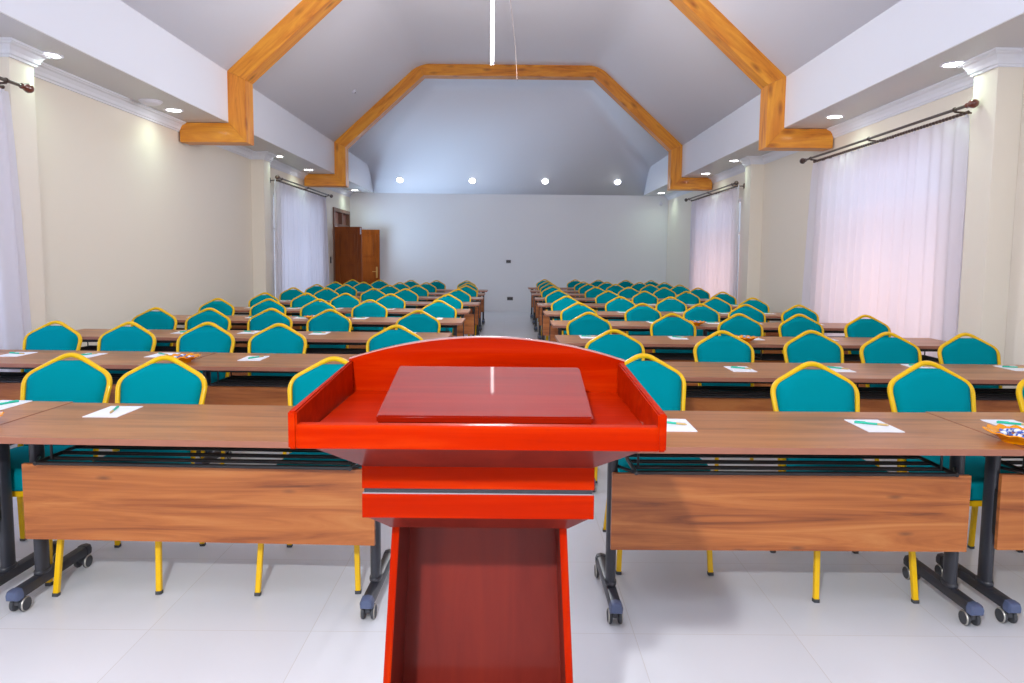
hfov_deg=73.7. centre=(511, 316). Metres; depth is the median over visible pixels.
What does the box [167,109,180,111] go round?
diffuser
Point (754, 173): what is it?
wall
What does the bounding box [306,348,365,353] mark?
wire shelf
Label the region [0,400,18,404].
pen
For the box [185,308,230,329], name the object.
banquet chair
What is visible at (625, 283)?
banquet chair
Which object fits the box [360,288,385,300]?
banquet chair
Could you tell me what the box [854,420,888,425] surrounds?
pen
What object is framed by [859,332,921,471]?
banquet chair
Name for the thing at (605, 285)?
banquet chair
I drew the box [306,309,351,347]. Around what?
banquet chair
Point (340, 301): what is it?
banquet chair
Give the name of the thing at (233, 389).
folding table
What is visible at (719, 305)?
banquet chair
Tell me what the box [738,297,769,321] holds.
banquet chair
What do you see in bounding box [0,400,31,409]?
notepad
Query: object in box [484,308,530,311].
baseboard
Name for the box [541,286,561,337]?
banquet chair
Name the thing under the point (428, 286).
banquet chair
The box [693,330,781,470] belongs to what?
banquet chair
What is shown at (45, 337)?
banquet chair
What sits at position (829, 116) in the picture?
recessed light
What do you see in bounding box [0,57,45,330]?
wall
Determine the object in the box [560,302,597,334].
banquet chair
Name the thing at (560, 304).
banquet chair
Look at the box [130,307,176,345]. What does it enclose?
banquet chair
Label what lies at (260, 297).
banquet chair
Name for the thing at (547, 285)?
banquet chair
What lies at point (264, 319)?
banquet chair
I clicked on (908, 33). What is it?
ceiling
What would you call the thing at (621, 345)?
banquet chair
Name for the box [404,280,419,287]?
banquet chair
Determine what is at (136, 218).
wall
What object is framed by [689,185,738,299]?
sheer curtain
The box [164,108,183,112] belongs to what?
recessed light
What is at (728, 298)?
banquet chair
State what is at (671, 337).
notepad
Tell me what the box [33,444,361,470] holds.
wire shelf
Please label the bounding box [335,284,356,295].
banquet chair
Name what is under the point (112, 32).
ceiling
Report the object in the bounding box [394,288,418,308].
banquet chair
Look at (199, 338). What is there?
banquet chair
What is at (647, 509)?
folding table
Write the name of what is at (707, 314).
banquet chair
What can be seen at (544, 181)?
recessed light
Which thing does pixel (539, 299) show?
folding table
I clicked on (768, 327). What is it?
folding table
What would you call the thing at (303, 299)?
banquet chair
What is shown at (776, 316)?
folding table
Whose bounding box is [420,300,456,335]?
banquet chair
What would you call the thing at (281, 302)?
folding table
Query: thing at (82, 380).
banquet chair
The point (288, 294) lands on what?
banquet chair
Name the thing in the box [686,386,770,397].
wire shelf
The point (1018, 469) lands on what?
wire shelf
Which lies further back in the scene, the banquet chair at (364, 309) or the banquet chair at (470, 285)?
the banquet chair at (470, 285)
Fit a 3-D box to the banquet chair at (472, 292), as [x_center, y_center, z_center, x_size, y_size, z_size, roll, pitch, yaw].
[-0.865,-0.094,12.588,0.449,0.943,0.645,1,5,0]
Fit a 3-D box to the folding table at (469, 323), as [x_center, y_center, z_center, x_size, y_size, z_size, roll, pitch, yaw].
[-1.308,0.156,10.689,1.600,0.750,0.620,1,5,0]
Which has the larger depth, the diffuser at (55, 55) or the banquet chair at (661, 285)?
the banquet chair at (661, 285)
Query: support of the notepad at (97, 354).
on the folding table at (10, 382)
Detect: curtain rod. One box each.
[0,77,33,92]
[270,175,332,197]
[684,181,744,201]
[800,99,978,163]
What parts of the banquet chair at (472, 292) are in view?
backrest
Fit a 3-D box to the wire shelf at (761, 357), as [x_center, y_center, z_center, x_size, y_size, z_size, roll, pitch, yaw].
[2.931,0.304,6.011,1.702,0.130,0.328,1,5,0]
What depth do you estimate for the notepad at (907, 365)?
4.54 m
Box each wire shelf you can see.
[0,372,123,383]
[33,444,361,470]
[80,341,247,352]
[176,324,305,330]
[208,370,292,386]
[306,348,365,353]
[351,325,452,334]
[579,346,693,359]
[618,453,958,476]
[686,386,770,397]
[707,329,844,336]
[754,348,938,361]
[857,383,1016,399]
[983,456,1023,473]
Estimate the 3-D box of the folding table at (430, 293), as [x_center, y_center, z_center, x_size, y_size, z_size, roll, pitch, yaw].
[-1.345,-0.092,13.628,1.600,0.750,0.620,1,5,0]
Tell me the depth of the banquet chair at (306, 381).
3.39 m
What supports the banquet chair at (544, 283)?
on the floor
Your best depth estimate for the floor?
2.75 m
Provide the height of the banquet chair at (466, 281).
0.943 m
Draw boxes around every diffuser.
[46,53,59,57]
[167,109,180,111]
[943,62,962,66]
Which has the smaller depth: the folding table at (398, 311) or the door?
the folding table at (398, 311)
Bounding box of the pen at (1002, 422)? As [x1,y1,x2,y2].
[996,421,1023,424]
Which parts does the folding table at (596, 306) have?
leg, modesty panel, cross rail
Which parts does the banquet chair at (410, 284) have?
backrest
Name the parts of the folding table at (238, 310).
modesty panel, cross rail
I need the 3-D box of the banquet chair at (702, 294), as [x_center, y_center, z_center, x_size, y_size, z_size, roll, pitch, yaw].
[3.524,-0.058,12.655,0.449,0.943,0.645,0,5,-2]
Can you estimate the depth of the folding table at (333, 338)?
6.02 m
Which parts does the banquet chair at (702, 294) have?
backrest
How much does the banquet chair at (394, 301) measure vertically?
0.943 m
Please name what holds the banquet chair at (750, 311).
on the floor
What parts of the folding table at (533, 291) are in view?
leg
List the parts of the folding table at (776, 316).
cross rail, modesty panel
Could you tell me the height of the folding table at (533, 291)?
0.750 m
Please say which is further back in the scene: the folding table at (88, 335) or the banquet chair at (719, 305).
the banquet chair at (719, 305)
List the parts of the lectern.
panel, panel, panel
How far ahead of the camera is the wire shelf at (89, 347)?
6.06 m
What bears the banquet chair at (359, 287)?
on the floor
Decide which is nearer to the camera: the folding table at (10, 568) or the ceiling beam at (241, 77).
the folding table at (10, 568)
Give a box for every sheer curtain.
[0,89,31,371]
[274,179,328,299]
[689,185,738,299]
[801,114,969,357]
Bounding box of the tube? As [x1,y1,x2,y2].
[490,0,493,64]
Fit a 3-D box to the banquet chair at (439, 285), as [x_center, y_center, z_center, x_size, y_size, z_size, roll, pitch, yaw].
[-1.754,-0.351,15.543,0.449,0.943,0.645,1,5,1]
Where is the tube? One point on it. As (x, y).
(492, 1)
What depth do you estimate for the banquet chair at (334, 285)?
14.22 m
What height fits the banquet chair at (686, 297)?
0.943 m
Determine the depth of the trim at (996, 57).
7.10 m
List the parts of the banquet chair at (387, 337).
backrest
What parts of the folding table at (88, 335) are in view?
cross rail, modesty panel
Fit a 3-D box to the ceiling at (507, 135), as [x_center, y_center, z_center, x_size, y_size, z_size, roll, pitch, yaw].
[-0.054,-3.572,7.435,9.060,2.359,22.217,1,5,0]
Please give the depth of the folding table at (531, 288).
16.59 m
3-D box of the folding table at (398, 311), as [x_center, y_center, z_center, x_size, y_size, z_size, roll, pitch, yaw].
[-1.370,0.286,9.144,1.600,0.750,0.620,1,5,0]
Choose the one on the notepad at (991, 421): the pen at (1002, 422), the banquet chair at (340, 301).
the pen at (1002, 422)
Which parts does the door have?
transom pane, frame, transom pane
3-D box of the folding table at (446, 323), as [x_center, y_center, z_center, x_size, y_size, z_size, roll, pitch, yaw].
[-1.347,0.407,7.710,1.600,0.750,0.620,1,5,0]
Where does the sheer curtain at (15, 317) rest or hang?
hanging from the curtain rod at (28, 88)
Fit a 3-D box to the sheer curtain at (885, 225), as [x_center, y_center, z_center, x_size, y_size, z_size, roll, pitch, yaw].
[4.068,-0.595,7.834,0.113,2.767,3.300,1,5,0]
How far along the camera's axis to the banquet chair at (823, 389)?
3.37 m
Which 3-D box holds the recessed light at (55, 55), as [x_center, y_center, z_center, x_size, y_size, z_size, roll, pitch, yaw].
[-4.078,-2.303,6.022,0.216,0.010,0.216,1,5,0]
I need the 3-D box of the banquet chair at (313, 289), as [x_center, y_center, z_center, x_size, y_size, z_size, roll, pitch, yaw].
[-3.667,-0.118,12.562,0.449,0.943,0.645,1,5,0]
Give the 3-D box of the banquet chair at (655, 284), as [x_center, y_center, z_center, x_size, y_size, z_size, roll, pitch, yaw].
[3.534,-0.434,17.124,0.449,0.943,0.645,0,5,0]
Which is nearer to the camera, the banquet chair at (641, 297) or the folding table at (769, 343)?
the folding table at (769, 343)
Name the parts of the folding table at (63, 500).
leg, modesty panel, leg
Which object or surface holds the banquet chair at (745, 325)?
on the floor
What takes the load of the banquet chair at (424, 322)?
on the floor
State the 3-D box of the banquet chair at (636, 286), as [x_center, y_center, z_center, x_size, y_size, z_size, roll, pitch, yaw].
[2.963,-0.311,15.595,0.449,0.943,0.645,1,5,0]
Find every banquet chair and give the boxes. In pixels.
[10,352,112,585]
[20,320,81,371]
[52,355,206,596]
[97,321,155,450]
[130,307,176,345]
[176,322,234,457]
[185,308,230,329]
[198,298,234,328]
[220,323,306,463]
[247,308,292,330]
[248,292,279,315]
[249,298,286,315]
[254,356,361,595]
[279,287,303,304]
[290,293,320,315]
[300,299,335,328]
[305,284,326,294]
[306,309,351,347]
[314,288,338,300]
[325,281,341,290]
[330,293,360,316]
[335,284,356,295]
[343,279,358,286]
[351,299,387,329]
[353,282,373,291]
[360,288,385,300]
[366,324,422,351]
[371,280,388,288]
[376,293,405,316]
[379,285,399,295]
[392,282,409,290]
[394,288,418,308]
[395,310,440,332]
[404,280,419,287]
[406,285,428,295]
[417,282,436,295]
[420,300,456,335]
[430,280,445,295]
[433,294,462,317]
[445,289,470,335]
[457,280,475,288]
[457,285,477,335]
[458,283,477,291]
[536,279,551,292]
[538,281,554,323]
[540,283,560,292]
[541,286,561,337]
[545,290,570,340]
[551,296,581,319]
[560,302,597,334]
[566,312,611,334]
[567,279,579,287]
[574,281,590,296]
[578,284,597,296]
[584,287,606,301]
[585,329,644,482]
[591,280,603,286]
[595,290,621,310]
[598,282,614,290]
[603,353,713,575]
[605,296,634,320]
[606,284,623,293]
[617,280,633,287]
[618,287,639,297]
[624,303,661,334]
[630,282,645,290]
[632,291,657,303]
[640,284,658,293]
[644,280,658,286]
[650,313,695,352]
[653,287,675,297]
[655,296,686,311]
[656,282,672,288]
[670,285,689,293]
[675,291,700,308]
[683,303,719,335]
[689,287,709,302]
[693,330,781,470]
[700,297,731,321]
[710,291,736,304]
[717,313,763,359]
[728,304,765,335]
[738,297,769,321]
[770,361,918,603]
[778,314,823,353]
[781,304,818,322]
[783,330,879,466]
[844,315,890,353]
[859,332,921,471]
[887,360,1015,548]
[937,333,1001,387]
[1016,379,1023,552]
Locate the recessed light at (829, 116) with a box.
[825,115,843,118]
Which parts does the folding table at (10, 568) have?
leg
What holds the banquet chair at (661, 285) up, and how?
on the floor
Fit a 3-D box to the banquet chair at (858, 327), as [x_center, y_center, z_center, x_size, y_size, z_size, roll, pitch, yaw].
[3.392,0.476,6.299,0.449,0.943,0.645,1,5,1]
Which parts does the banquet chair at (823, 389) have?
frame, backrest, leg, seat, leg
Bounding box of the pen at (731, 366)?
[731,366,751,368]
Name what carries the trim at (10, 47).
attached to the wall at (23, 109)
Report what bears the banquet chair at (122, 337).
on the floor
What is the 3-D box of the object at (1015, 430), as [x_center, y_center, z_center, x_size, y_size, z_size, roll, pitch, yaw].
[1.963,0.443,2.654,0.029,0.019,0.052,1,5,10]
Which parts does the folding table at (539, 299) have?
modesty panel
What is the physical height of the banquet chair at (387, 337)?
0.943 m
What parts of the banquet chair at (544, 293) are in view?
backrest, frame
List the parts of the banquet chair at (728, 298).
backrest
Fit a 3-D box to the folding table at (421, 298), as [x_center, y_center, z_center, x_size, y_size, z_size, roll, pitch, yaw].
[-1.320,0.030,12.183,1.600,0.750,0.620,1,5,0]
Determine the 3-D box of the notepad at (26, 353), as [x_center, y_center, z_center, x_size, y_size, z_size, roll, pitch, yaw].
[-3.427,0.260,4.725,0.148,0.004,0.210,0,5,-1]
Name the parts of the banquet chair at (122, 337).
backrest, frame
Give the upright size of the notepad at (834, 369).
0.004 m
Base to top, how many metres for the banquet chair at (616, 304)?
0.943 m
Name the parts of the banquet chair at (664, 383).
leg, leg, backrest, frame, seat, leg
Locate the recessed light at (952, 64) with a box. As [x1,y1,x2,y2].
[939,61,964,67]
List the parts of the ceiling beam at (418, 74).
post, post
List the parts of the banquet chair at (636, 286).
backrest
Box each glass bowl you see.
[169,353,200,362]
[689,320,704,325]
[735,335,757,341]
[982,424,1023,444]
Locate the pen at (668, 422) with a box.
[667,421,686,424]
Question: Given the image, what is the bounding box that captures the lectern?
[288,336,666,682]
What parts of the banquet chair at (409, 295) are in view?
backrest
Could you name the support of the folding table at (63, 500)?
on the floor
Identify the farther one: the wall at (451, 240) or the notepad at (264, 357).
the wall at (451, 240)
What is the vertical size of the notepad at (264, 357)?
0.004 m
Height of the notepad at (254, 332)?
0.004 m
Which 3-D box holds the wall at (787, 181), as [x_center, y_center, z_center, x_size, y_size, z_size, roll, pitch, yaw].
[4.350,-0.820,7.745,0.200,3.296,22.360,1,5,0]
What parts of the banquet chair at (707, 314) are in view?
frame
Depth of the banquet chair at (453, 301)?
9.63 m
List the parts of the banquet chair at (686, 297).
frame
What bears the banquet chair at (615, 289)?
on the floor
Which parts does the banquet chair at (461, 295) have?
backrest, frame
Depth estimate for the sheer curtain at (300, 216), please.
13.69 m
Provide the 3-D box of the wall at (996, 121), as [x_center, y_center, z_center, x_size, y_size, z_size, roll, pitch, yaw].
[4.142,-0.621,5.955,0.220,3.196,0.300,1,5,0]
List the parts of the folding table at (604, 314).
modesty panel, cross rail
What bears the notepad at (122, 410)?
on the folding table at (63, 500)
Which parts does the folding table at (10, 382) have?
modesty panel, cross rail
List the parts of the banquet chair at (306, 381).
leg, frame, backrest, seat, leg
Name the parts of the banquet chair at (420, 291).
backrest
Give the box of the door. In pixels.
[333,207,379,284]
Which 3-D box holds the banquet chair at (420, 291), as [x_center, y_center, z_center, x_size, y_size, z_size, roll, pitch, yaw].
[-1.777,-0.100,12.559,0.449,0.943,0.645,0,5,-1]
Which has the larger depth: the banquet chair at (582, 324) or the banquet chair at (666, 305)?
the banquet chair at (666, 305)
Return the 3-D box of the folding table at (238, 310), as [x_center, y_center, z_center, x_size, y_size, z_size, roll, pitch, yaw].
[-3.108,0.269,9.153,1.860,0.750,0.620,1,5,0]
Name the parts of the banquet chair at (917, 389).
frame, backrest, seat, leg, seat frame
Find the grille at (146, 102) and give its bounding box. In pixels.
[139,100,161,105]
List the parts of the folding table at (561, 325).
cross rail, modesty panel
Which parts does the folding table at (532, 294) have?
leg, modesty panel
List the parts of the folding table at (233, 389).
leg, modesty panel, cross rail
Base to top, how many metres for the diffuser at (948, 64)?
0.008 m
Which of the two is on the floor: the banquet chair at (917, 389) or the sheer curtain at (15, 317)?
the banquet chair at (917, 389)
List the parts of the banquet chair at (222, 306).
backrest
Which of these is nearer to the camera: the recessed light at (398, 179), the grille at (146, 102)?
the grille at (146, 102)
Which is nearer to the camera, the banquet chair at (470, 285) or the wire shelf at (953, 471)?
the wire shelf at (953, 471)
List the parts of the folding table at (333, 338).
cross rail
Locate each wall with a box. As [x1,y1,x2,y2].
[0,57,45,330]
[34,77,349,346]
[250,159,271,296]
[349,193,667,308]
[666,82,1023,388]
[740,164,763,302]
[958,67,1023,364]
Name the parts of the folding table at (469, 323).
cross rail, modesty panel, leg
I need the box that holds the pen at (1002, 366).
[1002,366,1023,367]
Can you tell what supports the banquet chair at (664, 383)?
on the floor
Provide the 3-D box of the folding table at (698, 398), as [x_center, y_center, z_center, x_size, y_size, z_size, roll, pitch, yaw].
[1.203,0.709,4.407,1.600,0.750,0.620,1,5,0]
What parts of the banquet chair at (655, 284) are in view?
backrest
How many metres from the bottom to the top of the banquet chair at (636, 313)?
0.943 m
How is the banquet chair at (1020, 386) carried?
on the floor
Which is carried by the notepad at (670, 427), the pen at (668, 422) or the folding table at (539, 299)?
the pen at (668, 422)
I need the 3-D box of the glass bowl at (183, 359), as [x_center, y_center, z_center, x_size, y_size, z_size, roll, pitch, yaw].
[-2.153,0.273,4.465,0.224,0.046,0.224,-2,5,-25]
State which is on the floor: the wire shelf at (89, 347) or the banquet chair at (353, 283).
the banquet chair at (353, 283)
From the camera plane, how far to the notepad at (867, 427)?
2.86 m
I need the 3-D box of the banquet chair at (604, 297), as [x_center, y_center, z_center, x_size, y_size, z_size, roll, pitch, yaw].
[1.581,0.062,11.007,0.449,0.943,0.645,1,5,1]
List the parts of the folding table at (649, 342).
cross rail, modesty panel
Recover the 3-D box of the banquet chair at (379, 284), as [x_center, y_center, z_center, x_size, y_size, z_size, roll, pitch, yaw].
[-3.066,-0.363,15.545,0.449,0.943,0.645,1,5,0]
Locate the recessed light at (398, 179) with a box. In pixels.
[396,177,403,182]
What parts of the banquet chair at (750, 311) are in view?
backrest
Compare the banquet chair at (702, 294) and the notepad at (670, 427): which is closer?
the notepad at (670, 427)
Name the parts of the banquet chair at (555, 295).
frame, backrest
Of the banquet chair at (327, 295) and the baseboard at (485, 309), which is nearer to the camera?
the banquet chair at (327, 295)
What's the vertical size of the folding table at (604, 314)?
0.750 m
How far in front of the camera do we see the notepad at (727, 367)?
4.35 m
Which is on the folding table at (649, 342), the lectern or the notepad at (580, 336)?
the notepad at (580, 336)
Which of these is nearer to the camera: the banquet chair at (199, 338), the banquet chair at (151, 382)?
the banquet chair at (151, 382)
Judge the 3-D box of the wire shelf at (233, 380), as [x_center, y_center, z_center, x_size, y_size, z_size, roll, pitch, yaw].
[-1.326,0.384,4.592,1.392,0.130,0.328,1,5,1]
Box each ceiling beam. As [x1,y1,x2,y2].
[180,0,832,150]
[304,64,711,190]
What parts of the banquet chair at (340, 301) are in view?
frame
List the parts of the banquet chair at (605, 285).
backrest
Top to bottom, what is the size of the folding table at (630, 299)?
0.750 m
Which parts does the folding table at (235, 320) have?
modesty panel, cross rail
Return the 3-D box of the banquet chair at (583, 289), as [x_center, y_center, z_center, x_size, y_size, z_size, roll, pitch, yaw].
[1.621,-0.202,14.149,0.449,0.943,0.645,0,5,-2]
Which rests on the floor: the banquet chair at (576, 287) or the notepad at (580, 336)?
the banquet chair at (576, 287)
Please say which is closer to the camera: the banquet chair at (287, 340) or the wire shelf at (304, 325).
the banquet chair at (287, 340)
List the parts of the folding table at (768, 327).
cross rail, modesty panel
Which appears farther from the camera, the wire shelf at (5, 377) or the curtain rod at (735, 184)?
the curtain rod at (735, 184)
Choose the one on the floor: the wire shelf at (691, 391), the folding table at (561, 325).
the folding table at (561, 325)
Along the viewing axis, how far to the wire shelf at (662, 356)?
5.91 m
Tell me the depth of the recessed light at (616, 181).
18.18 m
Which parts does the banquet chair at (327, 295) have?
frame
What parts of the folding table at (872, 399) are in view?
cross rail, modesty panel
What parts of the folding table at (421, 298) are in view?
modesty panel, cross rail, leg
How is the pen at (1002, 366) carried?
on the notepad at (999, 366)
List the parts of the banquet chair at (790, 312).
backrest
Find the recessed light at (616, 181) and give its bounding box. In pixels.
[614,179,621,184]
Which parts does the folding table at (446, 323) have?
modesty panel, cross rail, leg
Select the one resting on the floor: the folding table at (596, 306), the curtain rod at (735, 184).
the folding table at (596, 306)
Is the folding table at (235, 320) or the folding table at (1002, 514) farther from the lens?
the folding table at (235, 320)
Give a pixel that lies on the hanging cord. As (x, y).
(510, 0)
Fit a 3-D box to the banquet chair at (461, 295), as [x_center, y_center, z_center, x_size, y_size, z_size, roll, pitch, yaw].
[-0.893,0.032,11.090,0.449,0.943,0.645,0,5,-2]
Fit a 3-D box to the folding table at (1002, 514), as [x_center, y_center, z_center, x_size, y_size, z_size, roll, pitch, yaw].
[2.858,0.850,2.916,1.860,0.750,0.620,0,5,0]
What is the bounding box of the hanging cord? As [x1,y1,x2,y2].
[510,0,516,71]
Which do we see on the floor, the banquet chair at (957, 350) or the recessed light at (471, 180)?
the banquet chair at (957, 350)
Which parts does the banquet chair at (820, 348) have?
frame, backrest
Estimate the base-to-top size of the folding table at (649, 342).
0.750 m
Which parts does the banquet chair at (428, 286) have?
backrest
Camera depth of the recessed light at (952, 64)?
6.03 m
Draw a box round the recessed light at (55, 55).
[43,51,63,58]
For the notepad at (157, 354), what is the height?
0.004 m
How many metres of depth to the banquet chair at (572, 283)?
17.34 m
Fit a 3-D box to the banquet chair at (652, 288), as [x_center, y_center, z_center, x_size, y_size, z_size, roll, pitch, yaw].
[2.918,-0.190,14.148,0.449,0.943,0.645,0,5,-1]
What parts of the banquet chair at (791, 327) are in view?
backrest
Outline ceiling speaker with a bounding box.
[138,98,162,105]
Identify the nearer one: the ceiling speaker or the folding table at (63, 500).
the folding table at (63, 500)
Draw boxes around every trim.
[0,37,352,196]
[665,47,1023,199]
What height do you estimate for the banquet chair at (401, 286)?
0.943 m
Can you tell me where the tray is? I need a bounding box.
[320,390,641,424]
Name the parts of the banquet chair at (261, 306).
backrest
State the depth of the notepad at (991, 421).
2.98 m
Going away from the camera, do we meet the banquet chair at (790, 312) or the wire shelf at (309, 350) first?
the wire shelf at (309, 350)
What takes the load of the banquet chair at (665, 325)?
on the floor
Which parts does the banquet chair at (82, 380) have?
seat frame, leg, leg, seat, backrest, frame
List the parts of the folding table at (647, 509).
leg, modesty panel, leg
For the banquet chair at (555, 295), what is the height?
0.943 m
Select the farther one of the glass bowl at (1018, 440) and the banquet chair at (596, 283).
the banquet chair at (596, 283)
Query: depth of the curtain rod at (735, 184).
13.48 m
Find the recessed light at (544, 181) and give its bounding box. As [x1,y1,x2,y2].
[541,178,548,184]
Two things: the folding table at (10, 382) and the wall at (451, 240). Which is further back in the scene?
the wall at (451, 240)
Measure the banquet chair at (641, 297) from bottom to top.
0.943 m
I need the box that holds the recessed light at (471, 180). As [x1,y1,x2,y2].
[468,177,475,183]
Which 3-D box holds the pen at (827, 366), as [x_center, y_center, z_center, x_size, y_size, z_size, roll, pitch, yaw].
[2.110,0.331,4.419,0.132,0.011,0.010,4,6,37]
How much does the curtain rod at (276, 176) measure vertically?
0.109 m
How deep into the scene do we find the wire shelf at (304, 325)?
7.64 m
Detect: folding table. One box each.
[0,350,217,457]
[0,401,72,585]
[0,403,390,618]
[76,329,258,375]
[173,315,308,346]
[185,353,357,463]
[231,307,352,328]
[279,300,373,315]
[297,331,451,353]
[344,308,470,336]
[348,317,465,348]
[405,301,480,335]
[417,296,483,335]
[429,292,484,331]
[435,289,487,323]
[528,287,574,318]
[530,290,578,324]
[531,293,584,331]
[534,297,622,339]
[537,303,641,339]
[543,311,671,341]
[550,320,705,352]
[555,335,751,385]
[592,362,819,491]
[594,411,1023,625]
[626,298,706,301]
[642,304,737,309]
[663,312,781,335]
[701,322,847,353]
[748,336,946,386]
[817,363,1023,411]
[926,412,1023,622]
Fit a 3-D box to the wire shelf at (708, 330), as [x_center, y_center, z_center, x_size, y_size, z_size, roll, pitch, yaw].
[2.968,0.181,7.483,1.702,0.130,0.328,1,5,0]
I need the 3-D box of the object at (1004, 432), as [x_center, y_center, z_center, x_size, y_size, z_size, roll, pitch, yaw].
[1.921,0.453,2.666,0.052,0.019,0.029,-2,5,-24]
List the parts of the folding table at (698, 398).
modesty panel, cross rail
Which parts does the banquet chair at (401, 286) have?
backrest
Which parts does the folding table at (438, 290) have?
modesty panel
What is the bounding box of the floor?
[0,311,1023,682]
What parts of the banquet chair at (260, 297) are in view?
backrest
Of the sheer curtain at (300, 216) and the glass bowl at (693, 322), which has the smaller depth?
the glass bowl at (693, 322)
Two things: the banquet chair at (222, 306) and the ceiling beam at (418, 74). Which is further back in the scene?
the ceiling beam at (418, 74)
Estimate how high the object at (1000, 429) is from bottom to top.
0.019 m
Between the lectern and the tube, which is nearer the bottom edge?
the lectern
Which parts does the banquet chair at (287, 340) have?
backrest, frame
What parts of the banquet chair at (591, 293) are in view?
backrest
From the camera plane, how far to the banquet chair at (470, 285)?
14.24 m
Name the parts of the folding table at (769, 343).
cross rail, modesty panel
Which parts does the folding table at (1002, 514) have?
leg, modesty panel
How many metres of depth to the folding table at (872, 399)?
4.28 m
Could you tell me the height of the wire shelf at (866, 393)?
0.130 m
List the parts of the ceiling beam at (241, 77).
post, post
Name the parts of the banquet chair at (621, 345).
leg, backrest, frame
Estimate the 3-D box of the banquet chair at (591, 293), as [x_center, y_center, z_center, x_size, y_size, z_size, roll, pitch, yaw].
[1.583,-0.073,12.611,0.449,0.943,0.645,0,5,-1]
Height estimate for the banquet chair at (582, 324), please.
0.943 m
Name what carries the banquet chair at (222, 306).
on the floor
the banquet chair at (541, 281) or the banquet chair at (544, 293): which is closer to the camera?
the banquet chair at (544, 293)
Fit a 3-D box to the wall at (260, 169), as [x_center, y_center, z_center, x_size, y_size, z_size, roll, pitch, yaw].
[-4.306,-1.190,11.765,0.220,3.196,0.300,1,5,0]
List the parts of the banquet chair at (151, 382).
leg, seat, leg, frame, backrest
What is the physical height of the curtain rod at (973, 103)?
0.109 m
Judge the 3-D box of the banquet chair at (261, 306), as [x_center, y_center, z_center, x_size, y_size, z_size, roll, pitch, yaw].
[-2.940,0.273,7.995,0.449,0.943,0.645,1,5,0]
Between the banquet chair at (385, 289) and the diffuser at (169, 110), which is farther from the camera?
the banquet chair at (385, 289)
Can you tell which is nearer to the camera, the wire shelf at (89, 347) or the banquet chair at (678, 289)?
the wire shelf at (89, 347)
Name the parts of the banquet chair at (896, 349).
backrest, frame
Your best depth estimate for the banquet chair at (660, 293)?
12.85 m
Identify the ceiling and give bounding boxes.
[0,0,373,191]
[0,0,1023,195]
[644,0,1023,194]
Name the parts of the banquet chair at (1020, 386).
frame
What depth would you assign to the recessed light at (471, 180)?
18.18 m
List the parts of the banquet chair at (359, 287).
backrest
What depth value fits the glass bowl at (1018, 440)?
2.65 m
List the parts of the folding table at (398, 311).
cross rail, modesty panel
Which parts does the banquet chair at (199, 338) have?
backrest, frame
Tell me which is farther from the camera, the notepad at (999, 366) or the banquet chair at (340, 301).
the banquet chair at (340, 301)
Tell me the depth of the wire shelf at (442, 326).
7.61 m
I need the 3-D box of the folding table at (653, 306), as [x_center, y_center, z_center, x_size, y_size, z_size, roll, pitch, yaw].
[2.931,0.200,10.648,1.860,0.750,0.620,1,5,0]
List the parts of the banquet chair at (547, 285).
backrest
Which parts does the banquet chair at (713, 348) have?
backrest, frame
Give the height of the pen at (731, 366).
0.011 m
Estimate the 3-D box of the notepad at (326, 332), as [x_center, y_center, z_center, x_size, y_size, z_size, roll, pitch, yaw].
[-1.747,0.151,6.211,0.148,0.004,0.210,0,5,-1]
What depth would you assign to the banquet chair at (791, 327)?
6.54 m
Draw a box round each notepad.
[0,352,37,356]
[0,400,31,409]
[71,353,107,357]
[82,406,142,417]
[145,353,179,356]
[237,331,259,333]
[237,356,268,360]
[308,332,330,334]
[579,335,594,338]
[667,419,697,431]
[668,336,688,339]
[724,366,756,371]
[830,366,854,371]
[844,419,904,432]
[900,364,933,367]
[980,419,1023,427]
[993,365,1023,370]
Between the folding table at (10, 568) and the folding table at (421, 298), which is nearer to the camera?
the folding table at (10, 568)
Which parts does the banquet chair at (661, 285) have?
backrest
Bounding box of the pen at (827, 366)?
[827,366,847,368]
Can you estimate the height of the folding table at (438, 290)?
0.750 m
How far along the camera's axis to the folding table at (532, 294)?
13.63 m
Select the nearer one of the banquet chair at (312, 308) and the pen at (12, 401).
the pen at (12, 401)

